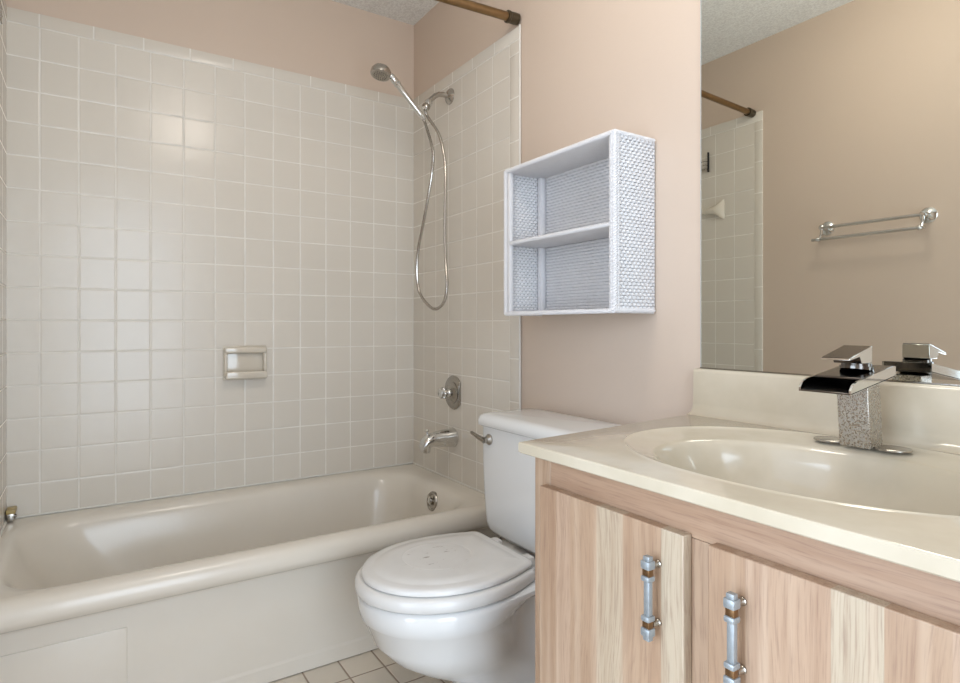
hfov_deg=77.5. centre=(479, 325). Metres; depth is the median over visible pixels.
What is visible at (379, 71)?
shower
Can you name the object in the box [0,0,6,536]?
wall
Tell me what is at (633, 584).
vanity cabinet
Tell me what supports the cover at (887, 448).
on the countertop
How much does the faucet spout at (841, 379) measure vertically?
0.042 m
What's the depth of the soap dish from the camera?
2.36 m
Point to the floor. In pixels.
(373, 666)
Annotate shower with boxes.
[370,63,453,310]
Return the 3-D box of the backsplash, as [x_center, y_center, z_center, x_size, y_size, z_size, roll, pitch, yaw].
[0.763,0.160,1.090,0.055,0.112,0.893,0,0,-33]
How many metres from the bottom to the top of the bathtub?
0.441 m
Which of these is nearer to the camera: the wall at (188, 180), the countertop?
the countertop
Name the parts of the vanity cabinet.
door, pull handle, handle post, handle post, pull handle, handle post, handle post, door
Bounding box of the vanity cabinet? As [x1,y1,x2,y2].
[535,457,959,682]
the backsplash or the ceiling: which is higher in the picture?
the ceiling
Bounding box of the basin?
[624,426,959,515]
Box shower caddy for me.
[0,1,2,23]
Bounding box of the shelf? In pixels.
[504,129,655,315]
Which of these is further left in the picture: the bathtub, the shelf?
the bathtub
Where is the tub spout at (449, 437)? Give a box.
[419,427,458,453]
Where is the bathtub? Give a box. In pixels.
[0,464,499,682]
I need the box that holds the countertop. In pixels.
[518,368,959,581]
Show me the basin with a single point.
(779, 462)
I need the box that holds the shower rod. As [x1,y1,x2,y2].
[435,0,520,24]
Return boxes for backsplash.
[685,368,959,453]
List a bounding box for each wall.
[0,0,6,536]
[5,0,413,518]
[413,0,699,539]
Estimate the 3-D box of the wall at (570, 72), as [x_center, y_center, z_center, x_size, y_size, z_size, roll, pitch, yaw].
[0.614,-0.183,1.448,0.105,2.437,3.256,0,0,-33]
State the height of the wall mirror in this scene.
1.088 m
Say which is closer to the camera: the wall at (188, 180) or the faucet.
the faucet
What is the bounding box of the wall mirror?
[700,0,959,385]
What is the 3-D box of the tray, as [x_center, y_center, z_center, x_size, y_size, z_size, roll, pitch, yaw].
[-0.920,0.192,2.355,0.156,0.028,0.042,0,0,-33]
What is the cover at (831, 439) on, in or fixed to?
on the countertop
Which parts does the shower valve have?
knob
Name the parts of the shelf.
corner post, panel, corner post, shelf, panel, corner post, panel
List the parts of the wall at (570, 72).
tile panel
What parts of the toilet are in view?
seat, bowl, lid, flush lever, tank, tank lid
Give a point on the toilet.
(459, 607)
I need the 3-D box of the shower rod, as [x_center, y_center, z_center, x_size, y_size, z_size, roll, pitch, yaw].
[-0.507,-1.063,1.719,1.489,0.067,0.042,0,0,-31]
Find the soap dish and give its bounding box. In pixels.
[223,345,267,379]
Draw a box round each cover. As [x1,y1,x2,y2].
[813,436,838,442]
[874,445,912,452]
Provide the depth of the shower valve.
2.44 m
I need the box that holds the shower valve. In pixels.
[438,375,460,409]
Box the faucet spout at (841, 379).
[799,365,895,394]
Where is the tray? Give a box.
[225,371,267,378]
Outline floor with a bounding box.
[270,648,451,682]
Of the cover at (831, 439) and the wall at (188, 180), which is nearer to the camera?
the cover at (831, 439)
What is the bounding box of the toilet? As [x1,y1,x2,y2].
[355,408,621,682]
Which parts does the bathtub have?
track bracket, apron panel, overflow plate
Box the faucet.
[799,345,895,448]
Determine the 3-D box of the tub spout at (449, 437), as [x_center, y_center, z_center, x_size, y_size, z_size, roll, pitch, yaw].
[-0.171,0.462,2.426,0.152,0.096,0.080,0,0,-33]
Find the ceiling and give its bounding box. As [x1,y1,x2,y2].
[332,0,438,24]

